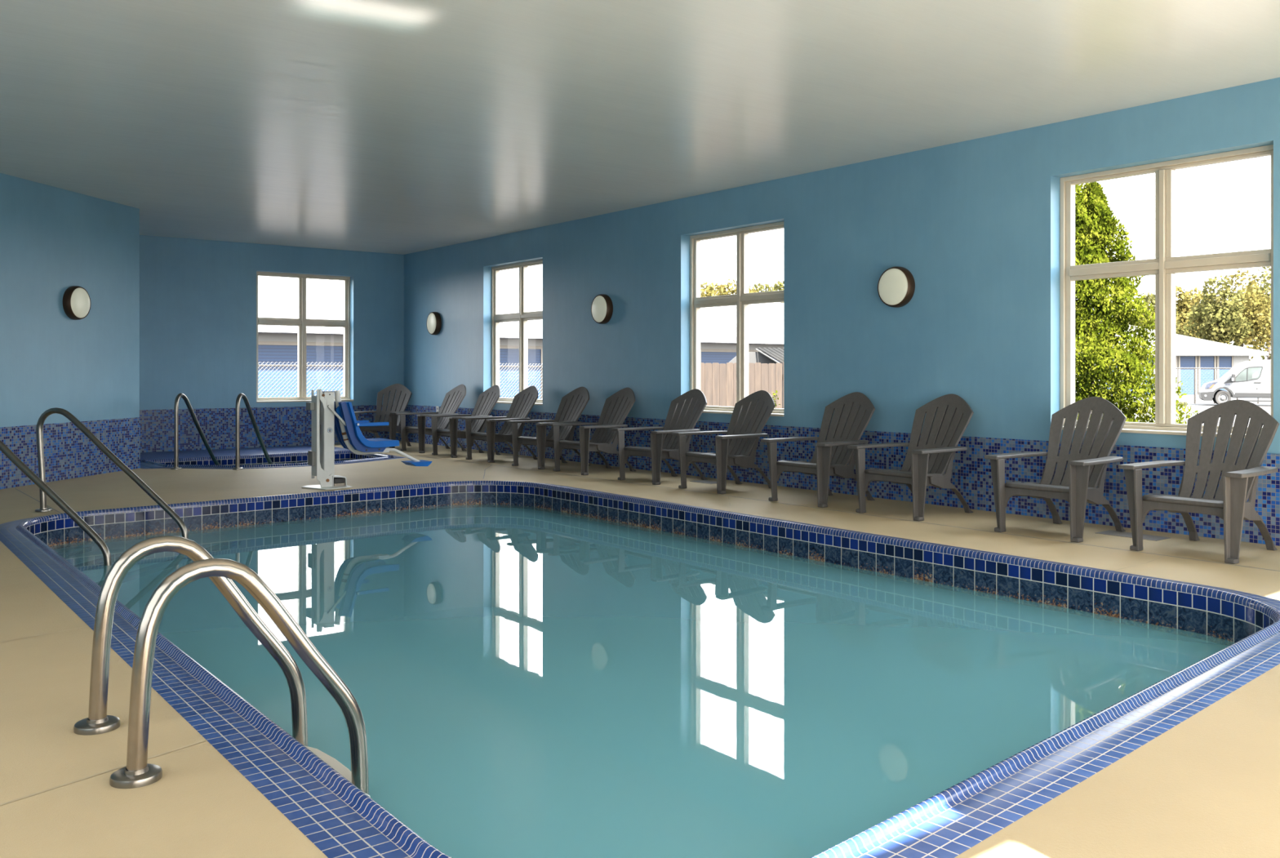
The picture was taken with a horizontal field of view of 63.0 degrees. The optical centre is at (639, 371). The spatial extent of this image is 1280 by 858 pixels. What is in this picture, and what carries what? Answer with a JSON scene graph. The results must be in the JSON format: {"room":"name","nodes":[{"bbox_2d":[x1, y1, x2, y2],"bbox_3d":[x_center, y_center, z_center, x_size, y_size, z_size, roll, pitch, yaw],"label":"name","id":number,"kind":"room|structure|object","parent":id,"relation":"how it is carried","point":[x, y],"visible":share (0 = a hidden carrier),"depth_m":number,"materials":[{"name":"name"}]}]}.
{"room":"indoor swimming pool","nodes":[
{"label":"indoor swimming pool","id":0,"kind":"room"},
{"bbox_2d":[0,173,140,489],"bbox_3d":[-6.401,-0.091,9.028,0.252,3.648,6.576,0,0,7],"label":"wall","id":1,"kind":"structure","parent":0,"point":[53,240],"depth_m":10.99,"materials":[{"name":"blue paint"}]},
{"bbox_2d":[62,285,90,319],"bbox_3d":[-5.976,-0.732,11.113,0.105,0.360,0.360,0,0,7],"label":"wall lamp","id":2,"kind":"object","parent":1,"relation":"attached to","point":[76,299],"visible":1,"depth_m":11.04,"materials":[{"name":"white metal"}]},
{"bbox_2d":[71,288,89,317],"bbox_3d":[-5.941,-0.732,11.108,0.035,0.326,0.326,0,0,7],"label":"diffuser","id":3,"kind":"object","parent":2,"relation":"attached to","point":[80,298],"depth_m":11.07,"materials":[{"name":"white glass"}]},
{"bbox_2d":[139,235,404,452],"bbox_3d":[-5.817,-0.091,15.695,4.790,3.648,0.252,0,0,-38],"label":"wall","id":4,"kind":"structure","parent":0,"point":[197,297],"depth_m":15.36,"materials":[{"name":"blue paint"}]},
{"bbox_2d":[256,271,353,402],"bbox_3d":[-5.202,-0.524,16.166,1.515,1.975,0.237,0,0,-38],"label":"window","id":5,"kind":"structure","parent":4,"relation":"in","point":[301,322],"depth_m":16.19,"materials":[{"name":"beige plastic"}]},
{"bbox_2d":[0,0,1279,254],"bbox_3d":[-2.539,-2.040,7.905,9.680,0.250,16.570,0,0,-38],"label":"ceiling","id":6,"kind":"structure","parent":0,"point":[391,126],"depth_m":7.11,"materials":[{"name":"white paint"}]},
{"bbox_2d":[0,440,1279,857],"bbox_3d":[-2.539,1.133,7.905,9.680,0.001,16.570,0,0,-38],"label":"floor","id":7,"kind":"structure","parent":0,"point":[1208,785],"depth_m":3.33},
{"bbox_2d":[14,488,62,513],"bbox_3d":[-5.317,1.132,9.207,0.050,0.001,2.340,0,0,-38],"label":"trim","id":8,"kind":"structure","parent":7,"relation":"on","point":[15,488],"depth_m":9.24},
{"bbox_2d":[0,626,88,642],"bbox_3d":[-3.313,1.132,3.580,2.662,0.001,0.630,0,0,-38],"label":"trim","id":9,"kind":"structure","parent":7,"relation":"on","point":[86,626],"depth_m":4.50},
{"bbox_2d":[0,440,111,577],"bbox_3d":[-4.329,0.937,7.323,1.325,1.292,0.124,0,0,10],"label":"pool handrail","id":10,"kind":"object","parent":7,"relation":"on","point":[4,449],"visible":0.84,"depth_m":7.29,"materials":[{"name":"silver metal"}]},
{"bbox_2d":[0,740,205,805],"bbox_3d":[-2.138,1.132,2.074,2.663,0.001,0.811,0,0,-38],"label":"trim","id":11,"kind":"structure","parent":7,"relation":"on","point":[78,780],"depth_m":2.92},
{"bbox_2d":[35,407,188,565],"bbox_3d":[-4.254,0.937,8.389,1.325,1.292,0.124,0,0,10],"label":"pool handrail","id":12,"kind":"object","parent":7,"relation":"on","point":[72,418],"visible":0.88,"depth_m":8.42,"materials":[{"name":"silver metal"}]},
{"bbox_2d":[170,393,220,469],"bbox_3d":[-5.407,0.943,12.789,0.120,1.382,1.393,0,0,-1],"label":"handrail","id":13,"kind":"object","parent":7,"relation":"on","point":[179,396],"visible":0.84,"depth_m":12.16,"materials":[{"name":"silver metal"}]},
{"bbox_2d":[73,535,370,797],"bbox_3d":[-1.310,1.312,3.309,0.774,1.542,0.662,0,0,-38],"label":"pool ladder","id":14,"kind":"object","parent":7,"relation":"on","point":[137,773],"visible":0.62,"depth_m":3.27,"materials":[{"name":"silver metal"}]},
{"bbox_2d":[2,465,481,506],"bbox_3d":[-3.807,1.132,10.410,5.684,0.001,1.109,0,0,-38],"label":"trim","id":15,"kind":"structure","parent":7,"relation":"on","point":[481,465],"depth_m":10.11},
{"bbox_2d":[231,393,273,469],"bbox_3d":[-4.667,0.942,12.768,0.120,1.382,1.393,0,0,1],"label":"handrail","id":16,"kind":"object","parent":7,"relation":"on","point":[240,396],"visible":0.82,"depth_m":12.13,"materials":[{"name":"silver metal"}]},
{"bbox_2d":[140,444,405,469],"bbox_3d":[-5.116,1.569,13.851,3.133,0.927,3.507,0,0,-38],"label":"hot tub","id":17,"kind":"object","parent":7,"relation":"in","point":[289,455],"visible":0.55,"depth_m":13.90,"materials":[{"name":"tile"}]},
{"bbox_2d":[301,388,432,489],"bbox_3d":[-2.737,0.649,10.537,1.322,0.967,0.534,0,0,-38],"label":"lift","id":18,"kind":"object","parent":7,"relation":"on","point":[330,415],"visible":1,"depth_m":10.21,"materials":[{"name":"white plastic"}]},
{"bbox_2d":[333,482,345,486],"bbox_3d":[-2.991,1.108,10.304,0.107,0.026,0.150,0,0,-38],"label":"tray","id":19,"kind":"object","parent":18,"relation":"on","point":[335,484],"depth_m":10.24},
{"bbox_2d":[354,383,412,448],"bbox_3d":[-3.809,0.658,15.625,0.760,0.949,0.877,0,0,12],"label":"chair","id":20,"kind":"object","parent":7,"relation":"on","point":[399,406],"visible":0.82,"depth_m":15.81,"materials":[{"name":"grey plastic"}]},
{"bbox_2d":[396,384,466,453],"bbox_3d":[-2.924,0.658,14.979,0.877,0.949,0.760,0,0,-39],"label":"chair","id":21,"kind":"object","parent":7,"relation":"on","point":[452,400],"visible":0.79,"depth_m":14.96,"materials":[{"name":"grey plastic"}]},
{"bbox_2d":[427,385,500,457],"bbox_3d":[-2.327,0.658,14.214,0.877,0.949,0.760,0,0,-37],"label":"chair","id":22,"kind":"object","parent":7,"relation":"on","point":[486,401],"visible":0.76,"depth_m":14.19,"materials":[{"name":"grey plastic"}]},
{"bbox_2d":[461,385,537,462],"bbox_3d":[-1.741,0.658,13.479,0.877,0.949,0.760,0,0,-38],"label":"chair","id":23,"kind":"object","parent":7,"relation":"on","point":[524,401],"visible":0.87,"depth_m":13.45,"materials":[{"name":"grey plastic"}]},
{"bbox_2d":[506,386,589,469],"bbox_3d":[-1.036,0.658,12.583,0.877,0.949,0.760,0,0,-39],"label":"chair","id":24,"kind":"object","parent":7,"relation":"on","point":[571,406],"visible":0.79,"depth_m":12.56,"materials":[{"name":"grey plastic"}]},
{"bbox_2d":[547,387,635,475],"bbox_3d":[-0.481,0.658,11.887,0.877,0.949,0.760,0,0,-37],"label":"chair","id":25,"kind":"object","parent":7,"relation":"on","point":[617,406],"visible":0.98,"depth_m":11.87,"materials":[{"name":"grey plastic"}]},
{"bbox_2d":[0,480,1279,857],"bbox_3d":[-0.774,1.744,6.435,4.845,1.277,8.213,0,0,-38],"label":"swimming pool","id":26,"kind":"object","parent":7,"relation":"in","point":[531,669],"visible":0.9,"depth_m":6.83,"materials":[{"name":"liquid"}]},
{"bbox_2d":[611,388,707,484],"bbox_3d":[0.273,0.658,10.928,0.877,0.949,0.760,0,0,-39],"label":"chair","id":27,"kind":"object","parent":7,"relation":"on","point":[685,411],"visible":0.94,"depth_m":10.91,"materials":[{"name":"grey plastic"}]},
{"bbox_2d":[689,480,716,484],"bbox_3d":[0.687,1.131,10.712,0.180,0.008,0.330,0,0,-38],"label":"cover plate","id":28,"kind":"object","parent":7,"relation":"on","point":[697,481],"visible":0.89,"depth_m":10.69,"materials":[{"name":"silver metal"}]},
{"bbox_2d":[671,390,775,493],"bbox_3d":[0.881,0.658,10.141,0.877,0.949,0.760,0,0,-37],"label":"chair","id":29,"kind":"object","parent":7,"relation":"on","point":[750,415],"visible":0.99,"depth_m":10.12,"materials":[{"name":"grey plastic"}]},
{"bbox_2d":[760,391,875,507],"bbox_3d":[1.635,0.658,9.182,0.877,0.949,0.760,0,0,-39],"label":"chair","id":30,"kind":"object","parent":7,"relation":"on","point":[852,413],"visible":0.99,"depth_m":9.16,"materials":[{"name":"grey plastic"}]},
{"bbox_2d":[390,452,1279,571],"bbox_3d":[0.606,1.132,9.572,0.326,0.001,14.850,0,0,-38],"label":"trim","id":31,"kind":"structure","parent":7,"relation":"on","point":[390,452],"depth_m":7.74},
{"bbox_2d":[847,393,973,521],"bbox_3d":[2.243,0.658,8.394,0.877,0.949,0.760,0,0,-37],"label":"chair","id":32,"kind":"object","parent":7,"relation":"on","point":[925,464],"visible":1,"depth_m":8.38,"materials":[{"name":"grey plastic"}]},
{"bbox_2d":[983,396,1126,542],"bbox_3d":[3.015,0.658,7.404,0.877,0.949,0.760,0,0,-39],"label":"chair","id":33,"kind":"object","parent":7,"relation":"on","point":[1086,469],"visible":1,"depth_m":7.42,"materials":[{"name":"grey plastic"}]},
{"bbox_2d":[1113,563,1145,570],"bbox_3d":[2.840,1.132,6.057,0.390,0.001,0.010,0,0,-38],"label":"trim","id":34,"kind":"structure","parent":7,"relation":"on","point":[1142,563],"depth_m":6.05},
{"bbox_2d":[1095,529,1170,541],"bbox_3d":[3.402,1.131,7.218,0.205,0.008,0.430,0,0,-38],"label":"cover plate","id":35,"kind":"object","parent":7,"relation":"on","point":[1110,532],"visible":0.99,"depth_m":7.22,"materials":[{"name":"silver metal"}]},
{"bbox_2d":[1117,399,1279,564],"bbox_3d":[3.618,0.658,6.631,0.877,0.949,0.760,0,0,-38],"label":"chair","id":36,"kind":"object","parent":7,"relation":"on","point":[1237,483],"visible":1,"depth_m":6.67,"materials":[{"name":"grey plastic"}]},
{"bbox_2d":[404,77,1279,546],"bbox_3d":[1.179,-0.091,10.804,0.252,3.648,16.570,0,0,-38],"label":"wall","id":37,"kind":"structure","parent":0,"point":[975,223],"depth_m":9.34,"materials":[{"name":"blue paint"}]},
{"bbox_2d":[426,311,441,334],"bbox_3d":[-3.199,-0.747,16.147,0.105,0.360,0.360,0,0,-38],"label":"wall lamp","id":38,"kind":"object","parent":37,"relation":"attached to","point":[433,323],"visible":1,"depth_m":16.06,"materials":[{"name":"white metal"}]},
{"bbox_2d":[426,312,435,333],"bbox_3d":[-3.226,-0.747,16.125,0.035,0.326,0.326,0,0,-38],"label":"diffuser","id":39,"kind":"object","parent":38,"relation":"attached to","point":[431,319],"depth_m":16.09,"materials":[{"name":"white glass"}]},
{"bbox_2d":[491,258,542,404],"bbox_3d":[-1.683,-0.534,14.462,0.237,1.955,1.570,0,0,-38],"label":"window","id":40,"kind":"structure","parent":37,"relation":"in","point":[523,316],"depth_m":14.49,"materials":[{"name":"beige plastic"}]},
{"bbox_2d":[591,293,613,324],"bbox_3d":[-0.474,-0.759,12.653,0.105,0.360,0.360,0,0,-38],"label":"wall lamp","id":41,"kind":"object","parent":37,"relation":"attached to","point":[602,307],"visible":1,"depth_m":12.58,"materials":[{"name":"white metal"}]},
{"bbox_2d":[591,295,606,322],"bbox_3d":[-0.502,-0.759,12.632,0.035,0.326,0.326,0,0,-38],"label":"diffuser","id":42,"kind":"object","parent":41,"relation":"attached to","point":[599,303],"depth_m":12.60,"materials":[{"name":"white glass"}]},
{"bbox_2d":[689,221,783,416],"bbox_3d":[1.021,-0.534,10.994,0.237,1.955,1.575,0,0,-38],"label":"window","id":43,"kind":"structure","parent":37,"relation":"in","point":[742,299],"depth_m":11.02,"materials":[{"name":"beige plastic"}]},
{"bbox_2d":[877,266,915,307],"bbox_3d":[2.237,-0.745,9.175,0.105,0.360,0.360,0,0,-38],"label":"wall lamp","id":44,"kind":"object","parent":37,"relation":"attached to","point":[895,285],"visible":1,"depth_m":9.12,"materials":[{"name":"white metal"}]},
{"bbox_2d":[878,268,907,305],"bbox_3d":[2.210,-0.745,9.154,0.035,0.326,0.326,0,0,-38],"label":"diffuser","id":45,"kind":"object","parent":44,"relation":"attached to","point":[892,282],"depth_m":9.13,"materials":[{"name":"white glass"}]},
{"bbox_2d":[1049,144,1273,439],"bbox_3d":[3.738,-0.534,7.510,0.237,1.955,1.573,0,0,-38],"label":"window","id":46,"kind":"structure","parent":37,"relation":"in","point":[1165,265],"depth_m":7.53,"materials":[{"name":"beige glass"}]},
{"label":"outside","id":47,"kind":"structure","parent":0,"visible":0},
{"bbox_2d":[1120,402,1271,426],"bbox_3d":[2.737,1.553,65.538,250.000,0.001,220.000,0,0,-38],"label":"ground","id":48,"kind":"structure","parent":47,"point":[1200,406],"depth_m":43.97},
{"bbox_2d":[257,361,542,399],"bbox_3d":[-5.017,0.682,21.491,9.605,1.742,0.080,0,0,-38],"label":"fence","id":49,"kind":"object","parent":48,"relation":"on","point":[259,365],"visible":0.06,"depth_m":20.42,"materials":[{"name":"metal"}]},
{"bbox_2d":[257,275,783,399],"bbox_3d":[-7.050,-1.307,50.362,48.500,5.720,11.100,0,0,-38],"label":"building","id":50,"kind":"structure","parent":48,"relation":"on","point":[277,295],"depth_m":43.73,"materials":[{"name":"white metal"}]},
{"bbox_2d":[700,280,721,297],"bbox_3d":[5.516,-2.884,83.957,6.034,8.887,5.458,0,0,-38],"label":"broadleaf tree","id":51,"kind":"object","parent":48,"relation":"on","point":[703,291],"visible":0.06,"depth_m":83.62,"materials":[{"name":"green plant"}]},
{"bbox_2d":[701,277,756,297],"bbox_3d":[8.699,-3.691,98.239,6.948,10.498,6.118,0,0,-38],"label":"broadleaf tree","id":52,"kind":"object","parent":48,"relation":"on","point":[731,291],"visible":0.04,"depth_m":97.42,"materials":[{"name":"green plant"}]},
{"bbox_2d":[700,362,783,408],"bbox_3d":[1.778,0.683,20.191,2.196,1.740,0.090,0,0,-8],"label":"fence","id":53,"kind":"object","parent":48,"relation":"on","point":[717,381],"visible":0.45,"depth_m":20.16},
{"bbox_2d":[728,346,783,364],"bbox_3d":[3.364,0.508,22.574,2.900,2.090,1.012,0,0,0],"label":"shed","id":54,"kind":"object","parent":48,"relation":"on","point":[766,355],"visible":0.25,"depth_m":22.99,"materials":[{"name":"metal"}]},
{"bbox_2d":[748,279,782,302],"bbox_3d":[12.815,-4.209,111.994,7.379,11.533,6.484,0,0,-38],"label":"broadleaf tree","id":55,"kind":"object","parent":48,"relation":"on","point":[759,286],"visible":0.02,"depth_m":111.53,"materials":[{"name":"green plant"}]},
{"bbox_2d":[767,280,783,302],"bbox_3d":[16.735,-4.725,125.875,7.878,12.565,7.669,0,0,-38],"label":"broadleaf tree","id":56,"kind":"object","parent":48,"relation":"on","point":[780,284],"visible":0.04,"depth_m":125.54,"materials":[{"name":"green plant"}]},
{"bbox_2d":[772,390,781,406],"bbox_3d":[2.368,0.938,18.525,0.168,1.230,0.210,0,0,-38],"label":"sprig","id":57,"kind":"object","parent":48,"relation":"on","point":[776,391],"visible":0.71,"depth_m":18.50,"materials":[{"name":"green plant"}]},
{"bbox_2d":[1112,308,1144,326],"bbox_3d":[42.675,-2.291,91.992,5.484,7.703,4.973,0,0,-38],"label":"broadleaf tree","id":58,"kind":"object","parent":48,"relation":"on","point":[1134,308],"visible":0.02,"depth_m":90.39,"materials":[{"name":"green plant"}]},
{"bbox_2d":[1075,182,1198,423],"bbox_3d":[4.147,-0.342,9.594,2.124,3.796,1.970,0,0,-17],"label":"tree","id":59,"kind":"object","parent":48,"relation":"on","point":[1095,228],"visible":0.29,"depth_m":9.30,"materials":[{"name":"green plant"}]},
{"bbox_2d":[1116,401,1195,406],"bbox_3d":[22.152,1.493,48.550,8.636,0.120,3.900,0,0,0],"label":"grass","id":60,"kind":"structure","parent":48,"relation":"on","point":[1184,403],"depth_m":47.89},
{"bbox_2d":[1133,291,1192,337],"bbox_3d":[51.207,-3.182,103.734,7.281,9.481,7.007,0,0,-38],"label":"broadleaf tree","id":61,"kind":"object","parent":48,"relation":"on","point":[1149,299],"visible":0.09,"depth_m":102.71,"materials":[{"name":"green plant"}]},
{"bbox_2d":[1075,324,1268,395],"bbox_3d":[34.771,-1.032,75.350,13.629,5.170,12.500,0,0,0],"label":"building","id":62,"kind":"structure","parent":48,"relation":"on","point":[1190,352],"depth_m":69.93,"materials":[{"name":"white metal"}]},
{"bbox_2d":[1105,366,1258,403],"bbox_3d":[26.628,0.657,50.841,8.521,1.792,0.095,0,0,0],"label":"fence","id":63,"kind":"object","parent":48,"relation":"on","point":[1179,367],"visible":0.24,"depth_m":50.80,"materials":[{"name":"metal"}]},
{"bbox_2d":[1175,284,1208,338],"bbox_3d":[60.803,-4.156,118.323,6.463,11.428,6.356,0,0,-38],"label":"broadleaf tree","id":64,"kind":"object","parent":48,"relation":"on","point":[1183,303],"visible":0.17,"depth_m":117.23,"materials":[{"name":"green plant"}]},
{"bbox_2d":[1124,395,1271,402],"bbox_3d":[33.856,1.549,63.524,36.182,0.001,21.117,0,0,-38],"label":"concrete apron","id":65,"kind":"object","parent":48,"relation":"on","point":[1188,398],"depth_m":57.95,"materials":[{"name":"grey concrete"}]},
{"bbox_2d":[1175,290,1231,343],"bbox_3d":[70.849,-4.366,132.523,8.964,11.848,8.660,0,0,-38],"label":"broadleaf tree","id":66,"kind":"object","parent":48,"relation":"on","point":[1201,291],"visible":0.02,"depth_m":131.24,"materials":[{"name":"green plant"}]},
{"bbox_2d":[1182,275,1253,346],"bbox_3d":[47.782,-3.189,86.109,5.815,9.496,4.875,0,0,-38],"label":"broadleaf tree","id":67,"kind":"object","parent":48,"relation":"on","point":[1213,312],"visible":0.88,"depth_m":84.95,"materials":[{"name":"green plant"}]},
{"bbox_2d":[1198,360,1271,404],"bbox_3d":[28.469,0.503,47.699,5.132,2.100,2.230,0,0,25],"label":"cargo van","id":68,"kind":"object","parent":48,"relation":"on","point":[1247,380],"visible":0.96,"depth_m":47.27,"materials":[{"name":"white paint"}]},
{"bbox_2d":[1231,373,1235,382],"bbox_3d":[26.890,0.273,47.320,0.147,0.360,0.190,0,0,25],"label":"mirror","id":69,"kind":"object","parent":68,"relation":"attached to","point":[1233,375],"depth_m":47.24,"materials":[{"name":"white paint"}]},
{"bbox_2d":[1215,268,1271,360],"bbox_3d":[56.720,-4.063,97.554,8.364,11.242,6.727,0,0,-38],"label":"broadleaf tree","id":70,"kind":"object","parent":48,"relation":"on","point":[1255,311],"visible":0.59,"depth_m":96.12,"materials":[{"name":"green plant"}]},
{"bbox_2d":[1244,266,1271,359],"bbox_3d":[66.221,-4.831,110.064,9.203,12.777,8.487,0,0,-38],"label":"broadleaf tree","id":71,"kind":"object","parent":48,"relation":"on","point":[1264,282],"visible":0.08,"depth_m":109.86,"materials":[{"name":"green plant"}]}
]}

